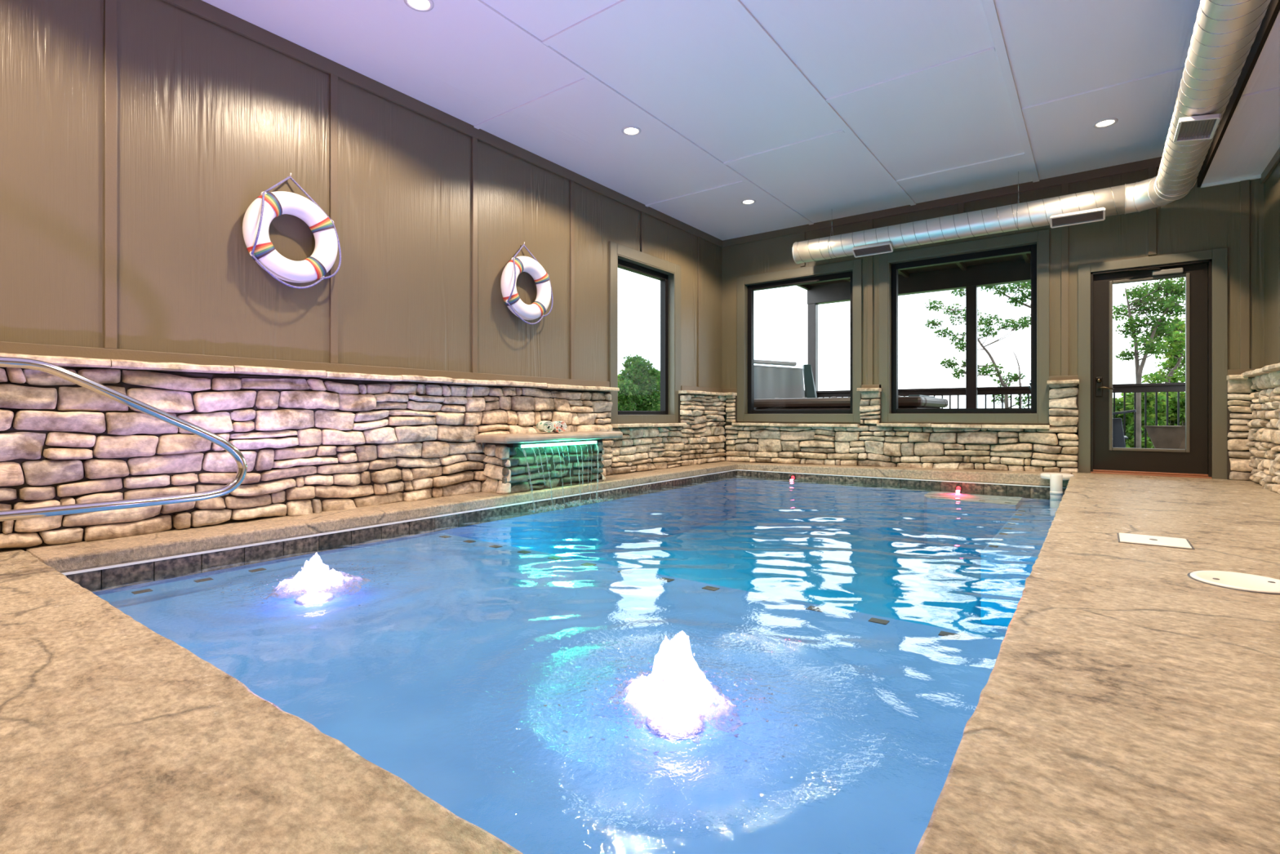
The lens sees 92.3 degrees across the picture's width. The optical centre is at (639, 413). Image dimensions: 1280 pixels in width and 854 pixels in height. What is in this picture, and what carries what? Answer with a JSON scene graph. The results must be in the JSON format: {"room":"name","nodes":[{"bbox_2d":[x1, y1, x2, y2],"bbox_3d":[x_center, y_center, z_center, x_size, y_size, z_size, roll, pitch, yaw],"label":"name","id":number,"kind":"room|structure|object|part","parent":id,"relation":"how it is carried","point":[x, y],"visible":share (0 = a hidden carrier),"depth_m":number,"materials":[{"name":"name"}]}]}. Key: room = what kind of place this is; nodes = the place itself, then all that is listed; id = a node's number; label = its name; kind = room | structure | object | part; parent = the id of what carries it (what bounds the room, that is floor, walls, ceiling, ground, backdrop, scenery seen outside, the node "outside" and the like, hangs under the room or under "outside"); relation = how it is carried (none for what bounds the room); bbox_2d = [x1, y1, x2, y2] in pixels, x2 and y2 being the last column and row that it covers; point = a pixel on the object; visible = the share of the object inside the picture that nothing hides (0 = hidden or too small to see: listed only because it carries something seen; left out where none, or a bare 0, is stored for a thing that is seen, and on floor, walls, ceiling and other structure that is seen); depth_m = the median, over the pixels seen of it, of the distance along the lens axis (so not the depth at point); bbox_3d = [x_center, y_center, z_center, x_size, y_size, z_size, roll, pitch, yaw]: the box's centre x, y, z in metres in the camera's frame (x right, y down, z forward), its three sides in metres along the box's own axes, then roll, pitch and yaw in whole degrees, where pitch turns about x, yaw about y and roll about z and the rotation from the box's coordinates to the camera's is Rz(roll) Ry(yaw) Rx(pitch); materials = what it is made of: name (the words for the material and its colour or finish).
{"room":"indoor swimming pool","nodes":[
{"label":"indoor swimming pool","id":0,"kind":"room"},
{"bbox_2d":[0,0,726,551],"bbox_3d":[-1.734,-0.482,4.611,0.348,3.984,9.920,0,0,37],"label":"wall","id":1,"kind":"structure","parent":0,"point":[138,138],"depth_m":3.80,"materials":[{"name":"brown paint"}]},
{"bbox_2d":[242,176,341,288],"bbox_3d":[-2.171,-1.147,3.872,0.165,0.724,0.574,0,0,37],"label":"life ring","id":2,"kind":"object","parent":1,"relation":"hanging from","point":[258,217],"visible":1,"depth_m":3.82,"materials":[{"name":"white plastic"}]},
{"bbox_3d":[-1.778,-0.312,4.538,0.024,0.075,9.750,0,0,37],"label":"rail","id":3,"kind":"part","parent":1,"relation":"part of","materials":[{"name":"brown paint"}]},
{"bbox_3d":[-1.779,-2.329,4.538,0.022,0.090,9.750,0,0,37],"label":"rail","id":4,"kind":"part","parent":1,"relation":"part of","materials":[{"name":"brown paint"}]},
{"bbox_2d":[500,244,553,324],"bbox_3d":[-0.987,-1.152,5.459,0.165,0.724,0.574,0,0,37],"label":"life ring","id":5,"kind":"object","parent":1,"relation":"hanging from","point":[515,266],"visible":1,"depth_m":5.40,"materials":[{"name":"white plastic"}]},
{"bbox_2d":[608,240,680,423],"bbox_3d":[0.028,-0.860,7.086,0.174,1.930,1.365,0,0,37],"label":"window","id":6,"kind":"structure","parent":1,"relation":"in","point":[620,256],"depth_m":7.29,"materials":[{"name":"brown paint"}]},
{"bbox_3d":[-0.014,-0.842,7.108,0.080,1.713,1.096,0,0,37],"label":"frame","id":7,"kind":"part","parent":6,"relation":"part of","materials":[{"name":"black"}]},
{"bbox_2d":[0,472,1279,853],"bbox_3d":[0.333,0.667,2.964,5.290,0.185,9.750,0,0,37],"label":"floor","id":8,"kind":"structure","parent":0,"point":[1129,703],"depth_m":1.21,"materials":[{"name":"concrete"}]},
{"bbox_2d":[0,356,247,521],"bbox_3d":[-2.540,0.208,2.281,0.090,0.865,1.951,0,0,37],"label":"handrail","id":9,"kind":"object","parent":8,"relation":"on","point":[5,362],"visible":1,"depth_m":2.66,"materials":[{"name":"silver metal"}]},
{"bbox_2d":[62,469,1066,853],"bbox_3d":[0.718,1.062,4.255,3.775,0.736,6.720,0,0,37],"label":"swimming pool","id":10,"kind":"object","parent":8,"relation":"in","point":[436,686],"visible":0.75,"depth_m":2.21,"materials":[{"name":"blue liquid"}]},
{"bbox_2d":[25,461,1071,573],"bbox_3d":[0.657,0.645,4.529,3.939,0.140,6.852,0,0,37],"label":"coping","id":11,"kind":"object","parent":10,"relation":"on","point":[71,557],"visible":0.88,"depth_m":4.01,"materials":[{"name":"stone"}]},
{"bbox_2d":[475,431,622,493],"bbox_3d":[-0.757,0.410,5.467,0.409,0.480,1.460,0,0,37],"label":"fountain","id":12,"kind":"object","parent":11,"relation":"on","point":[506,470],"visible":0.98,"depth_m":5.20,"materials":[{"name":"brown"}]},
{"bbox_2d":[536,421,554,432],"bbox_3d":[-0.826,0.110,5.352,0.108,0.097,0.218,0,0,-23],"label":"rolled towel","id":13,"kind":"object","parent":12,"relation":"on","point":[543,426],"visible":1,"depth_m":5.27,"materials":[{"name":"white fabric"}]},
{"bbox_2d":[475,431,622,443],"bbox_3d":[-0.753,0.201,5.464,0.400,0.062,1.460,0,0,37],"label":"shelf","id":14,"kind":"object","parent":12,"relation":"attached to","point":[579,437],"depth_m":5.22,"materials":[{"name":"beige stone"}]},
{"bbox_2d":[551,421,566,432],"bbox_3d":[-0.731,0.115,5.463,0.104,0.104,0.218,0,0,-23],"label":"rolled towel","id":15,"kind":"object","parent":12,"relation":"on","point":[559,426],"visible":0.84,"depth_m":5.37,"materials":[{"name":"white fabric"}]},
{"bbox_2d":[523,444,613,511],"bbox_3d":[-0.583,0.524,5.239,0.280,0.516,0.928,0,0,34],"label":"waterfall","id":16,"kind":"object","parent":12,"relation":"attached to","point":[597,446],"visible":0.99,"depth_m":5.29,"materials":[{"name":"liquid"}]},
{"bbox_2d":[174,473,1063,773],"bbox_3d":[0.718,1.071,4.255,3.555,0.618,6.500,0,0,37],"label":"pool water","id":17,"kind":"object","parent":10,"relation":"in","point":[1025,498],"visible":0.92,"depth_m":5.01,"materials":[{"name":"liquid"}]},
{"bbox_2d":[221,553,373,604],"bbox_3d":[-1.414,0.740,2.769,0.862,0.211,0.681,0,0,37],"label":"fountain","id":18,"kind":"object","parent":17,"relation":"in","point":[317,597],"visible":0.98,"depth_m":2.77,"materials":[{"name":"white liquid"}]},
{"bbox_2d":[543,631,796,754],"bbox_3d":[0.075,0.718,1.660,0.648,0.254,0.617,0,0,5],"label":"fountain","id":19,"kind":"object","parent":17,"relation":"in","point":[691,717],"visible":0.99,"depth_m":1.65,"materials":[{"name":"white liquid"}]},
{"bbox_3d":[3.249,0.822,6.047,0.820,0.005,0.580,0,0,37],"label":"seat","id":20,"kind":"part","parent":10,"relation":"part of","materials":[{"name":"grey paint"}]},
{"bbox_3d":[3.249,1.077,6.047,0.820,0.505,0.580,0,0,37],"label":"seat","id":21,"kind":"part","parent":10,"relation":"part of","materials":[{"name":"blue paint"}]},
{"bbox_2d":[1040,472,1073,506],"bbox_3d":[3.921,0.814,5.790,0.270,0.512,0.261,0,0,-11],"label":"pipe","id":22,"kind":"object","parent":10,"relation":"on","point":[1056,479],"visible":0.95,"depth_m":5.67,"materials":[{"name":"white plastic"}]},
{"bbox_2d":[1116,532,1195,549],"bbox_3d":[2.400,0.595,2.876,0.264,0.018,0.264,0,0,37],"label":"lid","id":23,"kind":"object","parent":8,"relation":"on","point":[1172,542],"visible":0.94,"depth_m":2.85,"materials":[{"name":"white plastic"}]},
{"bbox_2d":[1187,570,1279,594],"bbox_3d":[2.141,0.599,2.183,0.298,0.018,0.298,0,0,37],"label":"round lid","id":24,"kind":"object","parent":8,"relation":"on","point":[1228,580],"visible":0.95,"depth_m":2.18,"materials":[{"name":"white plastic"}]},
{"bbox_2d":[201,0,1200,240],"bbox_3d":[0.339,-2.427,2.972,5.590,0.134,10.070,0,0,37],"label":"ceiling","id":25,"kind":"structure","parent":0,"point":[811,112],"depth_m":4.45,"materials":[{"name":"white paint"}]},
{"bbox_2d":[404,0,433,12],"bbox_3d":[-1.274,-2.370,3.544,0.164,0.008,0.164,0,0,37],"label":"recessed light","id":26,"kind":"object","parent":25,"relation":"in","point":[424,6],"visible":1,"depth_m":3.56,"materials":[{"name":"white plastic"}]},
{"bbox_2d":[621,125,640,135],"bbox_3d":[-0.073,-2.370,5.156,0.164,0.008,0.164,0,0,37],"label":"recessed light","id":27,"kind":"object","parent":25,"relation":"in","point":[631,130],"visible":1,"depth_m":5.15,"materials":[{"name":"white plastic"}]},
{"bbox_2d":[741,199,755,204],"bbox_3d":[1.212,-2.370,6.880,0.164,0.008,0.164,0,0,37],"label":"recessed light","id":28,"kind":"object","parent":25,"relation":"in","point":[746,202],"visible":1,"depth_m":6.88,"materials":[{"name":"white plastic"}]},
{"bbox_2d":[792,0,1271,264],"bbox_3d":[1.981,-2.067,2.196,3.322,0.613,10.121,0,0,17],"label":"air duct","id":29,"kind":"object","parent":25,"relation":"hanging from","point":[1224,33],"visible":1,"depth_m":4.97,"materials":[{"name":"silver metal"}]},
{"bbox_2d":[852,241,893,257],"bbox_3d":[2.562,-1.809,6.782,0.416,0.096,0.124,0,0,37],"label":"vent","id":30,"kind":"object","parent":29,"relation":"attached to","point":[871,248],"depth_m":6.77,"materials":[{"name":"grey metal"}]},
{"bbox_2d":[1049,207,1105,228],"bbox_3d":[4.037,-1.809,5.682,0.416,0.096,0.124,0,0,37],"label":"vent","id":31,"kind":"object","parent":29,"relation":"attached to","point":[1085,215],"depth_m":5.67,"materials":[{"name":"grey metal"}]},
{"bbox_2d":[1173,113,1221,142],"bbox_3d":[3.490,-1.790,3.860,0.193,0.057,0.356,0,0,37],"label":"vent","id":32,"kind":"object","parent":29,"relation":"attached to","point":[1193,126],"depth_m":3.84,"materials":[{"name":"grey metal"}]},
{"bbox_2d":[1093,117,1118,128],"bbox_3d":[3.794,-2.370,5.017,0.164,0.008,0.164,0,0,37],"label":"recessed light","id":33,"kind":"object","parent":25,"relation":"in","point":[1108,122],"visible":1,"depth_m":5.01,"materials":[{"name":"white plastic"}]},
{"bbox_2d":[721,156,1263,487],"bbox_3d":[3.247,-0.482,6.873,5.290,3.984,0.338,0,0,37],"label":"wall","id":34,"kind":"structure","parent":0,"point":[1230,215],"depth_m":6.20,"materials":[{"name":"brown paint"}]},
{"bbox_2d":[737,258,862,422],"bbox_3d":[2.019,-0.870,7.866,1.653,1.945,0.174,0,0,37],"label":"window","id":35,"kind":"structure","parent":34,"relation":"in","point":[852,269],"depth_m":7.88,"materials":[{"name":"brown paint"}]},
{"bbox_3d":[3.073,-2.332,6.988,4.874,0.085,0.022,0,0,37],"label":"rail","id":36,"kind":"part","parent":34,"relation":"part of","materials":[{"name":"brown paint"}]},
{"bbox_2d":[879,229,1049,423],"bbox_3d":[3.507,-0.881,6.757,1.658,1.962,0.174,0,0,37],"label":"window","id":37,"kind":"structure","parent":34,"relation":"in","point":[1037,243],"depth_m":6.62,"materials":[{"name":"brown paint"}]},
{"bbox_3d":[3.239,-0.335,6.863,5.290,0.110,0.024,0,0,37],"label":"rail","id":38,"kind":"part","parent":34,"relation":"part of","materials":[{"name":"brown paint"}]},
{"bbox_2d":[1077,247,1227,479],"bbox_3d":[4.783,-0.432,5.792,1.073,2.065,0.196,0,0,37],"label":"door","id":39,"kind":"structure","parent":34,"relation":"in","point":[1205,272],"depth_m":5.67,"materials":[{"name":"brown paint"}]},
{"bbox_3d":[4.484,-0.265,6.011,0.055,0.190,0.012,0,0,37],"label":"lock plate","id":40,"kind":"part","parent":39,"relation":"part of","materials":[{"name":"brown metal"}]},
{"bbox_3d":[4.510,-0.249,5.959,0.126,0.029,0.064,0,0,37],"label":"lever handle","id":41,"kind":"part","parent":39,"relation":"part of","materials":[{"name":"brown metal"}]},
{"bbox_3d":[4.713,-1.353,5.763,0.233,0.025,0.042,0,0,31],"label":"closer arm","id":42,"kind":"part","parent":39,"relation":"part of","materials":[{"name":"black metal"}]},
{"bbox_2d":[1197,0,1279,187],"bbox_3d":[2.281,-2.202,1.511,0.428,0.344,9.750,0,0,37],"label":"ceiling","id":43,"kind":"structure","parent":0,"point":[1246,138],"depth_m":4.31,"materials":[{"name":"white paint"}]},
{"bbox_3d":[5.196,-2.043,5.400,0.405,0.026,0.030,0,0,37],"label":"edge trim","id":44,"kind":"part","parent":43,"relation":"part of","materials":[{"name":"white paint"}]},
{"bbox_2d":[1240,147,1279,494],"bbox_3d":[2.496,-0.482,1.457,0.320,3.984,9.920,0,0,37],"label":"wall","id":45,"kind":"structure","parent":0,"point":[1265,451],"depth_m":4.95,"materials":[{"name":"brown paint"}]},
{"bbox_3d":[2.444,-2.018,1.389,0.022,0.076,9.750,0,0,37],"label":"rail","id":46,"kind":"part","parent":45,"relation":"part of","materials":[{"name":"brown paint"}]},
{"label":"outside","id":47,"kind":"structure","parent":0,"visible":0},
{"bbox_3d":[8.895,4.614,37.025,150.000,2.493,110.000,0,0,37],"label":"ground","id":48,"kind":"structure","parent":47,"visible":0},
{"bbox_2d":[617,374,631,408],"bbox_3d":[-0.810,1.119,23.186,1.298,5.383,2.529,0,0,20],"label":"leafy tree","id":49,"kind":"object","parent":48,"relation":"on","point":[619,375],"visible":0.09,"depth_m":22.93,"materials":[{"name":"green plant"}]},
{"bbox_2d":[617,354,660,410],"bbox_3d":[0.089,0.734,23.760,1.850,6.152,3.879,0,0,37],"label":"leafy tree","id":50,"kind":"object","parent":48,"relation":"on","point":[642,388],"visible":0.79,"depth_m":23.26,"materials":[{"name":"green plant"}]},
{"bbox_2d":[807,303,817,395],"bbox_3d":[2.986,1.000,10.621,0.140,6.420,0.140,0,0,37],"label":"porch post","id":51,"kind":"object","parent":48,"relation":"on","point":[812,308],"visible":0.09,"depth_m":10.57,"materials":[{"name":"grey wood"}]},
{"bbox_2d":[807,257,1031,304],"bbox_3d":[5.583,-2.150,8.685,6.630,0.520,0.160,0,0,37],"label":"beam","id":52,"kind":"structure","parent":51,"relation":"on","point":[1016,271],"depth_m":9.31,"materials":[{"name":"brown wood"}]},
{"bbox_2d":[797,253,1031,289],"bbox_3d":[4.874,-2.210,7.667,6.750,0.160,2.880,0,0,37],"label":"porch roof","id":53,"kind":"structure","parent":52,"relation":"on","point":[962,265],"depth_m":9.10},
{"bbox_2d":[965,285,977,408],"bbox_3d":[4.942,1.000,9.163,0.140,6.420,0.140,0,0,37],"label":"porch post","id":54,"kind":"object","parent":48,"relation":"on","point":[971,292],"visible":0.24,"depth_m":9.11,"materials":[{"name":"brown wood"}]},
{"bbox_2d":[816,387,965,408],"bbox_3d":[3.964,0.101,9.892,2.290,0.988,0.140,0,0,37],"label":"porch railing","id":55,"kind":"object","parent":54,"relation":"attached to","point":[941,392],"visible":0.28,"depth_m":9.55,"materials":[{"name":"brown wood"}]},
{"bbox_3d":[3.964,-0.336,9.892,2.290,0.112,0.140,0,0,37],"label":"rail","id":56,"kind":"part","parent":55,"relation":"part of","materials":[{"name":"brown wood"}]},
{"bbox_2d":[977,382,1185,448],"bbox_3d":[6.461,0.101,8.030,3.640,0.988,0.140,0,0,37],"label":"porch railing","id":57,"kind":"object","parent":54,"relation":"attached to","point":[1152,387],"visible":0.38,"depth_m":8.02,"materials":[{"name":"brown wood"}]},
{"bbox_3d":[6.461,-0.336,8.030,3.640,0.112,0.140,0,0,37],"label":"rail","id":58,"kind":"part","parent":57,"relation":"part of","materials":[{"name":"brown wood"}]},
{"bbox_2d":[924,288,1031,408],"bbox_3d":[6.576,0.697,11.934,1.979,6.426,1.331,0,0,37],"label":"leafy tree","id":59,"kind":"object","parent":48,"relation":"on","point":[1024,321],"visible":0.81,"depth_m":11.85,"materials":[{"name":"green plant"}]},
{"bbox_2d":[980,281,1031,308],"bbox_3d":[7.664,0.638,12.084,1.722,6.744,0.889,0,0,37],"label":"leafy tree","id":60,"kind":"object","parent":48,"relation":"on","point":[1024,286],"visible":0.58,"depth_m":12.30,"materials":[{"name":"green plant"}]},
{"bbox_2d":[1012,351,1022,408],"bbox_3d":[6.823,1.384,11.129,0.144,5.052,0.039,0,0,37],"label":"leafy tree","id":61,"kind":"object","parent":48,"relation":"on","point":[1020,382],"visible":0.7,"depth_m":11.10,"materials":[{"name":"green plant"}]},
{"bbox_2d":[1112,397,1151,447],"bbox_3d":[8.771,1.793,11.181,0.974,4.234,1.246,0,0,37],"label":"leafy bush","id":62,"kind":"object","parent":48,"relation":"on","point":[1117,402],"visible":0.08,"depth_m":10.87,"materials":[{"name":"green plant"}]},
{"bbox_2d":[1116,391,1175,448],"bbox_3d":[8.887,1.700,10.860,0.875,4.420,1.265,0,0,37],"label":"leafy bush","id":63,"kind":"object","parent":48,"relation":"on","point":[1162,398],"visible":0.27,"depth_m":10.58,"materials":[{"name":"green plant"}]},
{"bbox_2d":[1112,277,1185,383],"bbox_3d":[8.697,0.807,10.470,1.090,6.205,1.445,0,0,18],"label":"leafy tree","id":64,"kind":"object","parent":48,"relation":"on","point":[1140,304],"visible":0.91,"depth_m":10.37,"materials":[{"name":"green plant"}]},
{"bbox_2d":[1136,283,1185,448],"bbox_3d":[8.689,0.880,10.196,0.745,6.060,1.308,0,0,37],"label":"leafy tree","id":65,"kind":"object","parent":48,"relation":"on","point":[1166,306],"visible":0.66,"depth_m":10.37,"materials":[{"name":"green plant"}]},
{"bbox_2d":[1141,316,1185,383],"bbox_3d":[9.790,1.094,11.341,1.006,5.831,1.301,0,0,37],"label":"leafy tree","id":66,"kind":"object","parent":48,"relation":"on","point":[1175,351],"visible":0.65,"depth_m":11.28,"materials":[{"name":"green plant"}]},
{"bbox_2d":[1157,391,1185,425],"bbox_3d":[9.598,1.689,11.045,1.091,4.442,1.336,0,0,37],"label":"leafy bush","id":67,"kind":"object","parent":48,"relation":"on","point":[1172,420],"visible":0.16,"depth_m":10.79,"materials":[{"name":"green plant"}]},
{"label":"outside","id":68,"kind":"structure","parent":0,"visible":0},
{"bbox_3d":[4.243,0.700,8.200,9.000,0.060,2.980,0,0,37],"label":"floor","id":69,"kind":"structure","parent":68,"visible":0},
{"bbox_2d":[754,359,817,408],"bbox_3d":[1.991,-0.106,9.395,1.772,1.531,0.297,0,0,5],"label":"spa cover","id":70,"kind":"object","parent":69,"relation":"on","point":[770,382],"visible":0.23,"depth_m":9.33,"materials":[{"name":"grey plastic"}]},
{"bbox_3d":[2.683,-0.070,9.377,0.389,1.360,0.210,0,0,6],"label":"panel","id":71,"kind":"part","parent":70,"relation":"part of","materials":[{"name":"teal plastic"}]},
{"bbox_2d":[754,395,948,409],"bbox_3d":[2.954,0.215,8.730,2.300,0.910,1.670,0,0,37],"label":"hot tub","id":72,"kind":"object","parent":69,"relation":"on","point":[909,402],"visible":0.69,"depth_m":8.14,"materials":[{"name":"grey"}]},
{"bbox_2d":[1027,380,1136,447],"bbox_3d":[5.141,0.134,7.206,1.015,1.094,0.800,0,0,37],"label":"chair","id":73,"kind":"object","parent":69,"relation":"on","point":[1118,437],"visible":0.24,"depth_m":6.74,"materials":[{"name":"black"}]},
{"bbox_3d":[5.259,0.360,6.744,0.168,0.630,0.035,0,0,37],"label":"leg","id":74,"kind":"part","parent":73,"relation":"part of","materials":[{"name":"blue"}]},
{"bbox_3d":[4.996,0.037,6.902,0.883,0.171,0.140,0,0,37],"label":"armrest","id":75,"kind":"part","parent":73,"relation":"part of","materials":[{"name":"blue"}]},
{"bbox_2d":[1143,425,1185,448],"bbox_3d":[6.290,0.405,7.098,0.539,0.530,0.539,0,0,-8],"label":"planter","id":76,"kind":"object","parent":69,"relation":"on","point":[1165,437],"visible":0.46,"depth_m":7.06,"materials":[{"name":"grey concrete"}]}
]}

